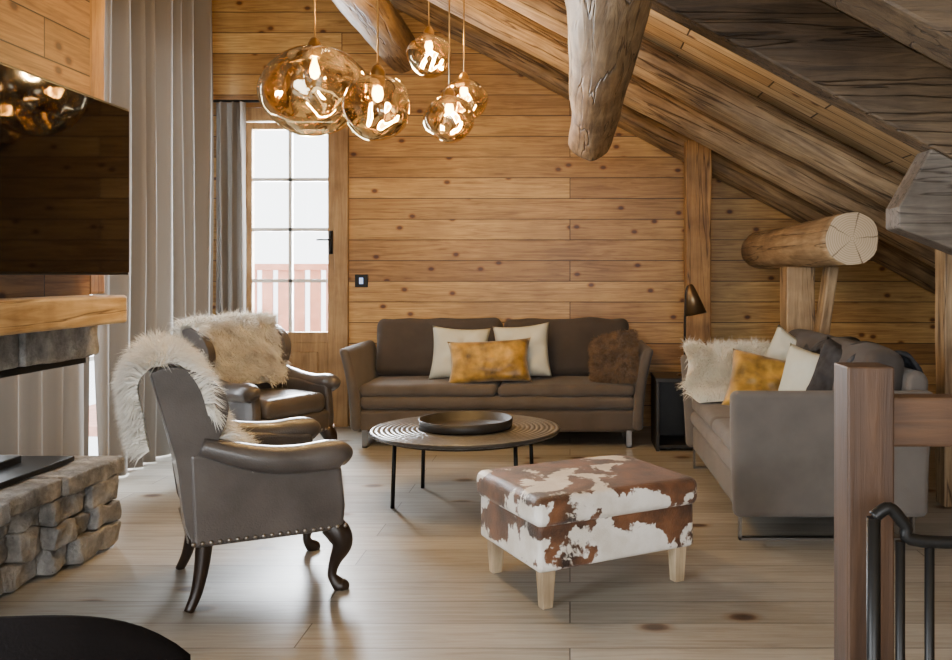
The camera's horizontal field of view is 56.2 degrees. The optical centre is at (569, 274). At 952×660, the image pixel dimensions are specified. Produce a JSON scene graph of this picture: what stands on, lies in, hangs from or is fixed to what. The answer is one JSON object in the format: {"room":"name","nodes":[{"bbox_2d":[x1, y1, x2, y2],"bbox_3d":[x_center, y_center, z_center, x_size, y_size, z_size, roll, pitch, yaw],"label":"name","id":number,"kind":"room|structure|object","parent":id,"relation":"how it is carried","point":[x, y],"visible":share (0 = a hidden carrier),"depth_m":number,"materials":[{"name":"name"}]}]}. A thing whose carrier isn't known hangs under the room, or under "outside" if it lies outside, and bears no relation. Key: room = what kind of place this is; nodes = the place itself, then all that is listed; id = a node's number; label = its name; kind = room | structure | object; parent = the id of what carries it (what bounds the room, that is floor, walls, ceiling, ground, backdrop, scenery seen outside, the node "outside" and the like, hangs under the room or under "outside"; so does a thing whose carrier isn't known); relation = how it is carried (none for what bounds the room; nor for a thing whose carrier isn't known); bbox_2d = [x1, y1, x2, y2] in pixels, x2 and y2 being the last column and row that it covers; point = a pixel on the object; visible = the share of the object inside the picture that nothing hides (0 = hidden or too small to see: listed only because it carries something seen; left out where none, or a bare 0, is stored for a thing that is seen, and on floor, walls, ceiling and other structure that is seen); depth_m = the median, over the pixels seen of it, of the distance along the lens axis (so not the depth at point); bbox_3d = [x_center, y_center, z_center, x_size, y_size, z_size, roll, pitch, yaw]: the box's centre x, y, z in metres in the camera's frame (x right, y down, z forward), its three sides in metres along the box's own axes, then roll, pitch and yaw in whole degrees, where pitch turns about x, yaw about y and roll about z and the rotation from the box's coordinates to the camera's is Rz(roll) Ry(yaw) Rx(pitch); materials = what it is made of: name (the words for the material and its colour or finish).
{"room":"living room","nodes":[
{"label":"living room","id":0,"kind":"room"},
{"bbox_2d":[0,0,89,297],"bbox_3d":[-2.575,-1.532,2.775,0.750,3.504,2.550,0,0,0],"label":"wall","id":1,"kind":"structure","parent":0,"point":[47,39],"depth_m":3.73,"materials":[{"name":"brown wood"}]},
{"bbox_2d":[0,62,128,274],"bbox_3d":[-2.110,-0.380,3.360,0.180,0.760,1.400,0,0,0],"label":"television","id":2,"kind":"object","parent":1,"relation":"attached to","point":[64,150],"visible":1,"depth_m":3.50,"materials":[{"name":"black glass"}]},
{"bbox_2d":[90,0,104,293],"bbox_3d":[-2.270,-1.355,4.130,0.137,2.890,0.149,0,0,0],"label":"timber post","id":3,"kind":"object","parent":1,"relation":"attached to","point":[97,7],"visible":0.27,"depth_m":4.12,"materials":[{"name":"brown wood"}]},
{"bbox_2d":[0,357,89,456],"bbox_3d":[-2.939,-0.841,4.880,0.123,4.262,1.000,0,0,0],"label":"glass panel","id":4,"kind":"object","parent":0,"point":[46,412],"visible":0.16,"depth_m":4.98,"materials":[{"name":"clear glass"}]},
{"bbox_2d":[92,0,213,475],"bbox_3d":[-2.934,-0.841,6.300,0.196,4.262,1.800,0,0,0],"label":"curtain","id":5,"kind":"object","parent":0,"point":[158,54],"visible":0.63,"depth_m":6.27,"materials":[{"name":"grey fabric"}]},
{"bbox_2d":[0,424,951,659],"bbox_3d":[0.250,1.360,2.550,7.100,0.120,10.500,0,0,0],"label":"floor","id":6,"kind":"structure","parent":0,"point":[422,586],"depth_m":3.69,"materials":[{"name":"brown wood"}]},
{"bbox_2d":[0,325,122,592],"bbox_3d":[-2.583,0.758,2.957,0.874,1.086,2.734,0,0,0],"label":"fireplace","id":7,"kind":"object","parent":6,"relation":"on","point":[51,519],"visible":0.95,"depth_m":3.79,"materials":[{"name":"grey stone"}]},
{"bbox_2d":[0,455,73,488],"bbox_3d":[-2.615,0.845,3.380,0.570,0.060,1.560,0,0,0],"label":"plate","id":8,"kind":"object","parent":7,"relation":"on","point":[13,468],"visible":1,"depth_m":3.92,"materials":[{"name":"black metal"}]},
{"bbox_2d":[0,455,20,469],"bbox_3d":[-2.690,0.833,3.300,0.420,0.035,1.400,0,0,0],"label":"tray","id":9,"kind":"object","parent":8,"relation":"on","point":[7,462],"depth_m":3.93,"materials":[{"name":"black metal"}]},
{"bbox_2d":[0,295,126,335],"bbox_3d":[-2.200,0.152,2.950,0.400,0.125,2.100,0,0,0],"label":"mantel beam","id":10,"kind":"structure","parent":7,"relation":"on","point":[21,315],"depth_m":3.48,"materials":[{"name":"brown wood"}]},
{"bbox_2d":[0,615,190,659],"bbox_3d":[-0.820,0.888,1.475,0.490,0.826,0.510,0,0,0],"label":"round table","id":11,"kind":"object","parent":6,"relation":"on","point":[31,637],"visible":1,"depth_m":1.25,"materials":[{"name":"black"}]},
{"bbox_2d":[89,264,327,436],"bbox_3d":[-2.950,0.650,8.630,3.900,1.540,1.740,0,0,0],"label":"balcony railing","id":12,"kind":"object","parent":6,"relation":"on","point":[267,269],"visible":0.06,"depth_m":9.38,"materials":[{"name":"red wood"}]},
{"bbox_2d":[148,361,352,612],"bbox_3d":[-1.378,0.831,3.773,0.761,0.964,0.774,0,0,-27],"label":"wingback armchair","id":13,"kind":"object","parent":6,"relation":"on","point":[285,483],"visible":0.96,"depth_m":3.47,"materials":[{"name":"grey leather"}]},
{"bbox_2d":[109,326,259,465],"bbox_3d":[-1.600,0.517,3.733,0.622,0.596,0.902,0,0,-27],"label":"sheepskin throw","id":14,"kind":"object","parent":13,"relation":"on","point":[143,355],"visible":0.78,"depth_m":3.40,"materials":[{"name":"white fur"}]},
{"bbox_2d":[182,327,340,439],"bbox_3d":[-2.061,0.831,5.920,0.761,0.964,0.774,0,0,33],"label":"wingback armchair","id":15,"kind":"object","parent":6,"relation":"on","point":[304,394],"visible":0.5,"depth_m":5.79,"materials":[{"name":"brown leather"}]},
{"bbox_2d":[172,308,293,385],"bbox_3d":[-2.284,0.493,6.052,0.563,0.563,0.793,0,0,33],"label":"sheepskin throw","id":16,"kind":"object","parent":15,"relation":"on","point":[252,343],"visible":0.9,"depth_m":5.98,"materials":[{"name":"beige fur"}]},
{"bbox_2d":[260,389,324,419],"bbox_3d":[-1.989,0.853,5.872,0.546,0.165,0.503,0,0,33],"label":"seat cushion","id":17,"kind":"object","parent":15,"relation":"on","point":[275,404],"depth_m":5.75,"materials":[{"name":"brown leather"}]},
{"bbox_2d":[369,414,559,508],"bbox_3d":[-0.600,1.090,5.100,1.090,0.420,1.090,0,0,0],"label":"coffee table","id":18,"kind":"object","parent":6,"relation":"on","point":[524,430],"visible":0.64,"depth_m":4.88,"materials":[{"name":"brown wood"}]},
{"bbox_2d":[419,411,512,434],"bbox_3d":[-0.600,0.852,5.100,0.540,0.055,0.540,0,0,0],"label":"round tray","id":19,"kind":"object","parent":18,"relation":"on","point":[451,422],"visible":1,"depth_m":5.15,"materials":[{"name":"black wood"}]},
{"bbox_2d":[340,317,652,447],"bbox_3d":[-0.550,0.825,7.051,2.345,0.951,0.938,0,0,0],"label":"sofa","id":20,"kind":"object","parent":6,"relation":"on","point":[391,381],"visible":0.79,"depth_m":6.66,"materials":[{"name":"brown fabric"}]},
{"bbox_2d":[359,376,501,396],"bbox_3d":[-1.072,0.875,6.974,1.044,0.120,0.679,0,0,0],"label":"seat cushion","id":21,"kind":"object","parent":20,"relation":"on","point":[369,386],"depth_m":6.65,"materials":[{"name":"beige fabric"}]},
{"bbox_2d":[376,317,502,376],"bbox_3d":[-1.074,0.598,7.300,1.043,0.500,0.270,0,-12,0],"label":"cushion","id":22,"kind":"object","parent":20,"relation":"on","point":[405,346],"depth_m":7.20,"materials":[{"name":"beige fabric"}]},
{"bbox_2d":[429,326,489,378],"bbox_3d":[-0.870,0.620,6.979,0.476,0.437,0.228,0,0,-2],"label":"throw pillow","id":23,"kind":"object","parent":20,"relation":"on","point":[441,363],"visible":0.48,"depth_m":6.93,"materials":[{"name":"grey fabric"}]},
{"bbox_2d":[447,337,531,382],"bbox_3d":[-0.620,0.665,6.802,0.660,0.362,0.234,0,0,-3],"label":"throw pillow","id":24,"kind":"object","parent":20,"relation":"on","point":[506,360],"visible":1,"depth_m":6.73,"materials":[{"name":"yellow fabric"}]},
{"bbox_2d":[360,392,633,409],"bbox_3d":[-0.551,0.964,6.970,2.083,0.108,0.688,0,0,0],"label":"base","id":25,"kind":"object","parent":20,"relation":"on","point":[368,400],"depth_m":6.64,"materials":[{"name":"brown fabric"}]},
{"bbox_2d":[493,322,551,376],"bbox_3d":[-0.380,0.605,6.999,0.492,0.464,0.224,0,0,5],"label":"throw pillow","id":26,"kind":"object","parent":20,"relation":"on","point":[537,355],"visible":0.54,"depth_m":6.94,"materials":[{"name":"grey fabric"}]},
{"bbox_2d":[498,376,634,396],"bbox_3d":[-0.028,0.876,6.976,1.041,0.119,0.678,0,0,0],"label":"seat cushion","id":27,"kind":"object","parent":20,"relation":"on","point":[540,386],"depth_m":6.65,"materials":[{"name":"brown fabric"}]},
{"bbox_2d":[505,318,628,375],"bbox_3d":[-0.028,0.604,7.299,1.045,0.490,0.269,0,-12,0],"label":"cushion","id":28,"kind":"object","parent":20,"relation":"on","point":[568,339],"depth_m":7.19,"materials":[{"name":"brown fabric"}]},
{"bbox_2d":[587,328,640,384],"bbox_3d":[0.345,0.652,6.817,0.530,0.527,0.348,0,0,29],"label":"throw pillow","id":29,"kind":"object","parent":20,"relation":"on","point":[613,358],"visible":0.95,"depth_m":6.73,"materials":[{"name":"brown fur"}]},
{"bbox_2d":[477,454,696,609],"bbox_3d":[0.065,1.073,3.820,0.775,0.454,0.610,0,0,-29],"label":"ottoman","id":30,"kind":"object","parent":6,"relation":"on","point":[550,517],"visible":1,"depth_m":3.60,"materials":[{"name":"brown leather"}]},
{"bbox_2d":[477,454,696,526],"bbox_3d":[0.065,0.915,3.820,0.775,0.138,0.610,0,0,-29],"label":"seat cushion","id":31,"kind":"object","parent":30,"relation":"on","point":[600,491],"depth_m":3.63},
{"bbox_2d":[650,372,692,450],"bbox_3d":[0.800,1.030,6.720,0.340,0.540,0.440,0,0,0],"label":"side table","id":32,"kind":"object","parent":6,"relation":"on","point":[667,404],"visible":0.56,"depth_m":6.91,"materials":[{"name":"black wood"}]},
{"bbox_2d":[677,284,706,375],"bbox_3d":[0.922,0.415,6.681,0.224,0.690,0.169,0,0,0],"label":"table lamp","id":33,"kind":"object","parent":32,"relation":"on","point":[693,305],"visible":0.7,"depth_m":6.65,"materials":[{"name":"brown metal"}]},
{"bbox_2d":[683,140,711,354],"bbox_3d":[1.046,0.100,7.250,0.216,2.400,0.171,0,0,0],"label":"timber post","id":34,"kind":"object","parent":6,"relation":"on","point":[697,157],"visible":0.54,"depth_m":7.17,"materials":[{"name":"brown wood"}]},
{"bbox_2d":[780,266,814,332],"bbox_3d":[1.620,0.620,6.301,0.207,1.360,0.205,0,0,0],"label":"timber post","id":35,"kind":"object","parent":6,"relation":"on","point":[797,283],"visible":0.36,"depth_m":6.20,"materials":[{"name":"brown wood"}]},
{"bbox_2d":[680,327,932,539],"bbox_3d":[1.251,0.825,5.150,0.978,0.950,1.955,0,0,0],"label":"sofa","id":36,"kind":"object","parent":6,"relation":"on","point":[771,453],"visible":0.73,"depth_m":4.24,"materials":[{"name":"grey fabric"}]},
{"bbox_2d":[692,399,729,430],"bbox_3d":[1.174,0.875,5.575,0.719,0.120,0.850,0,0,0],"label":"seat cushion","id":37,"kind":"object","parent":36,"relation":"on","point":[704,414],"depth_m":5.46,"materials":[{"name":"grey fabric"}]},
{"bbox_2d":[691,411,730,469],"bbox_3d":[1.170,0.965,5.150,0.728,0.108,1.695,0,0,0],"label":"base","id":38,"kind":"object","parent":36,"relation":"on","point":[716,445],"depth_m":5.12,"materials":[{"name":"grey fabric"}]},
{"bbox_2d":[712,419,729,449],"bbox_3d":[1.176,0.876,4.725,0.719,0.119,0.845,0,0,0],"label":"seat cushion","id":39,"kind":"object","parent":36,"relation":"on","point":[720,427],"depth_m":4.88,"materials":[{"name":"grey fabric"}]},
{"bbox_2d":[678,336,771,402],"bbox_3d":[1.120,0.642,5.909,0.820,0.466,0.747,0,0,3],"label":"sheepskin throw","id":40,"kind":"object","parent":36,"relation":"on","point":[707,376],"visible":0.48,"depth_m":5.92,"materials":[{"name":"white fur"}]},
{"bbox_2d":[722,348,785,405],"bbox_3d":[1.170,0.660,5.348,0.476,0.412,0.292,0,0,15],"label":"throw pillow","id":41,"kind":"object","parent":36,"relation":"on","point":[750,371],"visible":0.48,"depth_m":5.32,"materials":[{"name":"yellow fabric"}]},
{"bbox_2d":[764,325,798,359],"bbox_3d":[1.402,0.600,5.623,0.565,0.562,0.192,0,0,30],"label":"throw pillow","id":42,"kind":"object","parent":36,"relation":"on","point":[779,346],"visible":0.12,"depth_m":5.62,"materials":[{"name":"grey fabric"}]},
{"bbox_2d":[778,343,819,390],"bbox_3d":[1.359,0.630,5.019,0.197,0.465,0.474,0,0,-36],"label":"throw pillow","id":43,"kind":"object","parent":36,"relation":"on","point":[800,364],"visible":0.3,"depth_m":5.03,"materials":[{"name":"grey fabric"}]},
{"bbox_2d":[789,327,822,353],"bbox_3d":[1.519,0.598,5.574,0.270,0.499,0.851,12,0,0],"label":"cushion","id":44,"kind":"object","parent":36,"relation":"on","point":[798,333],"depth_m":5.66,"materials":[{"name":"grey fabric"}]},
{"bbox_2d":[806,336,841,390],"bbox_3d":[1.458,0.600,4.699,0.242,0.526,0.546,0,0,-28],"label":"throw pillow","id":45,"kind":"object","parent":36,"relation":"on","point":[822,379],"visible":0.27,"depth_m":4.74,"materials":[{"name":"grey fabric"}]},
{"bbox_2d":[797,332,922,372],"bbox_3d":[1.607,0.541,4.963,0.430,0.407,1.112,0,0,0],"label":"folded blanket","id":46,"kind":"object","parent":36,"relation":"on","point":[815,343],"visible":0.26,"depth_m":4.94,"materials":[{"name":"grey fabric"}]},
{"bbox_2d":[823,337,903,390],"bbox_3d":[1.519,0.604,4.729,0.269,0.491,0.861,12,0,0],"label":"cushion","id":47,"kind":"object","parent":36,"relation":"on","point":[857,352],"depth_m":4.36,"materials":[{"name":"grey fabric"}]},
{"bbox_2d":[814,266,838,332],"bbox_3d":[1.720,0.620,6.154,0.273,1.368,0.146,0,0,0],"label":"brace","id":48,"kind":"object","parent":6,"relation":"on","point":[823,318],"visible":0.31,"depth_m":6.09,"materials":[{"name":"brown wood"}]},
{"bbox_2d":[834,362,951,659],"bbox_3d":[1.175,0.741,1.798,1.250,1.118,0.095,0,0,0],"label":"stair railing","id":49,"kind":"object","parent":6,"relation":"on","point":[870,420],"visible":0.97,"depth_m":1.75,"materials":[{"name":"brown wood"}]},
{"bbox_2d":[866,502,951,659],"bbox_3d":[0.744,0.863,1.660,0.373,0.874,0.200,0,0,0],"label":"metal railing","id":50,"kind":"object","parent":6,"relation":"on","point":[929,543],"visible":1,"depth_m":1.65,"materials":[{"name":"black metal"}]},
{"bbox_2d":[935,249,951,507],"bbox_3d":[2.160,0.440,5.000,0.147,1.720,0.145,0,0,0],"label":"timber post","id":51,"kind":"object","parent":6,"relation":"on","point":[943,261],"visible":0.62,"depth_m":4.95,"materials":[{"name":"brown wood"}]},
{"bbox_2d":[212,0,935,425],"bbox_3d":[0.250,-1.125,7.675,7.100,4.849,0.150,0,0,0],"label":"wall","id":52,"kind":"structure","parent":0,"point":[504,221],"depth_m":7.60,"materials":[{"name":"brown wood"}]},
{"bbox_2d":[246,108,348,426],"bbox_3d":[-2.370,-0.065,7.623,0.940,2.730,0.194,0,0,0],"label":"door","id":53,"kind":"structure","parent":52,"relation":"in","point":[311,352],"depth_m":7.59,"materials":[{"name":"brown wood"}]},
{"bbox_2d":[355,274,367,286],"bbox_3d":[-1.790,0.050,7.586,0.110,0.110,0.024,0,0,0],"label":"light switch","id":54,"kind":"object","parent":52,"relation":"attached to","point":[361,280],"visible":1,"depth_m":7.58,"materials":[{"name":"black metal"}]},
{"bbox_2d":[332,0,421,72],"bbox_3d":[-1.440,-1.901,3.945,0.344,0.340,7.290,0,0,0],"label":"log purlin","id":55,"kind":"object","parent":52,"relation":"attached to","point":[395,36],"visible":0.91,"depth_m":6.46,"materials":[{"name":"brown wood"}]},
{"bbox_2d":[741,212,877,268],"bbox_3d":[1.625,-0.209,6.345,0.322,0.318,2.490,0,0,0],"label":"log purlin","id":56,"kind":"object","parent":52,"relation":"attached to","point":[845,238],"visible":0.99,"depth_m":5.38,"materials":[{"name":"brown wood"}]},
{"bbox_2d":[643,0,951,175],"bbox_3d":[0.314,-1.607,2.550,7.228,3.869,10.500,0,0,0],"label":"ceiling","id":57,"kind":"structure","parent":0,"point":[712,58],"depth_m":5.25,"materials":[{"name":"brown wood"}]},
{"bbox_2d":[256,0,369,136],"bbox_3d":[-1.304,-1.566,4.500,0.541,1.727,0.523,0,0,0],"label":"pendant lamp","id":58,"kind":"object","parent":57,"relation":"hanging from","point":[341,63],"visible":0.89,"depth_m":4.35,"materials":[{"name":"gold metal"}]},
{"bbox_2d":[308,37,320,44],"bbox_3d":[-1.300,-1.158,4.500,0.068,0.105,0.068,0,0,0],"label":"socket","id":59,"kind":"object","parent":58,"relation":"attached to","point":[314,40],"depth_m":4.48,"materials":[{"name":"gold metal"}]},
{"bbox_2d":[342,0,409,140],"bbox_3d":[-0.874,-1.405,3.999,0.300,1.592,0.291,0,0,0],"label":"pendant lamp","id":60,"kind":"object","parent":57,"relation":"hanging from","point":[377,79],"visible":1,"depth_m":3.93,"materials":[{"name":"gold metal"}]},
{"bbox_2d":[370,64,384,88],"bbox_3d":[-0.870,-0.900,4.000,0.068,0.105,0.068,0,0,0],"label":"socket","id":61,"kind":"object","parent":60,"relation":"attached to","point":[377,69],"depth_m":3.98,"materials":[{"name":"gold metal"}]},
{"bbox_2d":[406,0,451,77],"bbox_3d":[-0.908,-1.748,5.700,0.291,0.948,0.294,0,0,0],"label":"pendant lamp","id":62,"kind":"object","parent":57,"relation":"hanging from","point":[428,37],"visible":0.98,"depth_m":5.63,"materials":[{"name":"gold metal"}]},
{"bbox_2d":[424,26,433,42],"bbox_3d":[-0.910,-1.553,5.700,0.068,0.105,0.068,0,0,0],"label":"socket","id":63,"kind":"object","parent":62,"relation":"attached to","point":[428,30],"depth_m":5.67,"materials":[{"name":"gold metal"}]},
{"bbox_2d":[423,0,473,142],"bbox_3d":[-0.714,-1.446,5.202,0.290,1.341,0.292,0,0,28],"label":"pendant lamp","id":64,"kind":"object","parent":57,"relation":"hanging from","point":[449,99],"visible":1,"depth_m":5.13,"materials":[{"name":"gold metal"}]},
{"bbox_2d":[444,87,454,104],"bbox_3d":[-0.710,-1.053,5.200,0.068,0.105,0.068,0,0,0],"label":"socket","id":65,"kind":"object","parent":64,"relation":"attached to","point":[448,91],"depth_m":5.17,"materials":[{"name":"gold metal"}]},
{"bbox_2d":[440,0,487,119],"bbox_3d":[-0.687,-1.560,5.749,0.310,1.092,0.297,0,0,0],"label":"pendant lamp","id":66,"kind":"object","parent":57,"relation":"hanging from","point":[463,82],"visible":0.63,"depth_m":5.71,"materials":[{"name":"gold metal"}]},
{"bbox_2d":[459,72,468,88],"bbox_3d":[-0.690,-1.269,5.750,0.068,0.105,0.068,0,0,0],"label":"socket","id":67,"kind":"object","parent":66,"relation":"attached to","point":[463,75],"depth_m":5.73,"materials":[{"name":"gold metal"}]},
{"bbox_2d":[565,0,652,160],"bbox_3d":[0.128,-0.923,3.075,0.309,0.304,5.550,0,0,0],"label":"log purlin","id":68,"kind":"object","parent":57,"relation":"attached to","point":[605,37],"visible":1,"depth_m":3.33,"materials":[{"name":"brown wood"}]},
{"bbox_2d":[389,0,934,293],"bbox_3d":[0.269,-1.461,7.459,6.577,3.632,0.240,0,0,0],"label":"rafter","id":69,"kind":"object","parent":57,"relation":"attached to","point":[668,140],"visible":0.55,"depth_m":7.36,"materials":[{"name":"brown wood"}]},
{"bbox_2d":[427,0,934,267],"bbox_3d":[0.266,-1.443,6.402,6.583,3.641,0.263,0,0,0],"label":"rafter","id":70,"kind":"object","parent":57,"relation":"attached to","point":[493,17],"visible":0.61,"depth_m":6.30,"materials":[{"name":"brown wood"}]},
{"bbox_2d":[496,0,903,207],"bbox_3d":[0.264,-1.450,5.499,6.576,3.633,0.241,0,0,0],"label":"rafter","id":71,"kind":"object","parent":57,"relation":"attached to","point":[725,102],"visible":0.66,"depth_m":5.41,"materials":[{"name":"brown wood"}]},
{"bbox_2d":[651,0,951,158],"bbox_3d":[1.000,-1.010,3.810,4.400,2.700,0.140,0,0,0],"label":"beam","id":72,"kind":"structure","parent":57,"relation":"attached to","point":[814,46],"depth_m":3.74,"materials":[{"name":"brown wood"}]},
{"bbox_2d":[886,149,951,254],"bbox_3d":[1.645,-0.268,3.820,0.510,0.531,0.160,0,0,0],"label":"log beam","id":73,"kind":"structure","parent":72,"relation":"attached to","point":[919,210],"depth_m":3.74,"materials":[{"name":"wood"}]},
{"bbox_2d":[822,0,951,68],"bbox_3d":[1.000,-1.010,2.830,4.400,2.700,0.220,0,0,0],"label":"beam","id":74,"kind":"structure","parent":57,"relation":"attached to","point":[925,26],"depth_m":2.79,"materials":[{"name":"brown wood"}]},
{"label":"outside","id":75,"kind":"structure","parent":0,"visible":0},
{"bbox_2d":[89,361,97,456],"bbox_3d":[-4.000,2.150,18.875,24.000,0.100,22.250,0,0,0],"label":"snowy ground","id":76,"kind":"structure","parent":75,"point":[93,443],"depth_m":14.85,"materials":[{"name":"white snow"}]},
{"bbox_3d":[-3.175,-1.050,2.550,0.150,4.700,10.100,0,0,0],"label":"wall","id":77,"kind":"structure","parent":0,"visible":0},
{"bbox_2d":[213,100,309,315],"bbox_3d":[-2.625,-0.096,7.459,0.850,2.772,0.109,0,0,0],"label":"curtain","id":78,"kind":"object","parent":77,"relation":"attached to","point":[230,117],"visible":0.65,"depth_m":7.48,"materials":[{"name":"grey fabric"}]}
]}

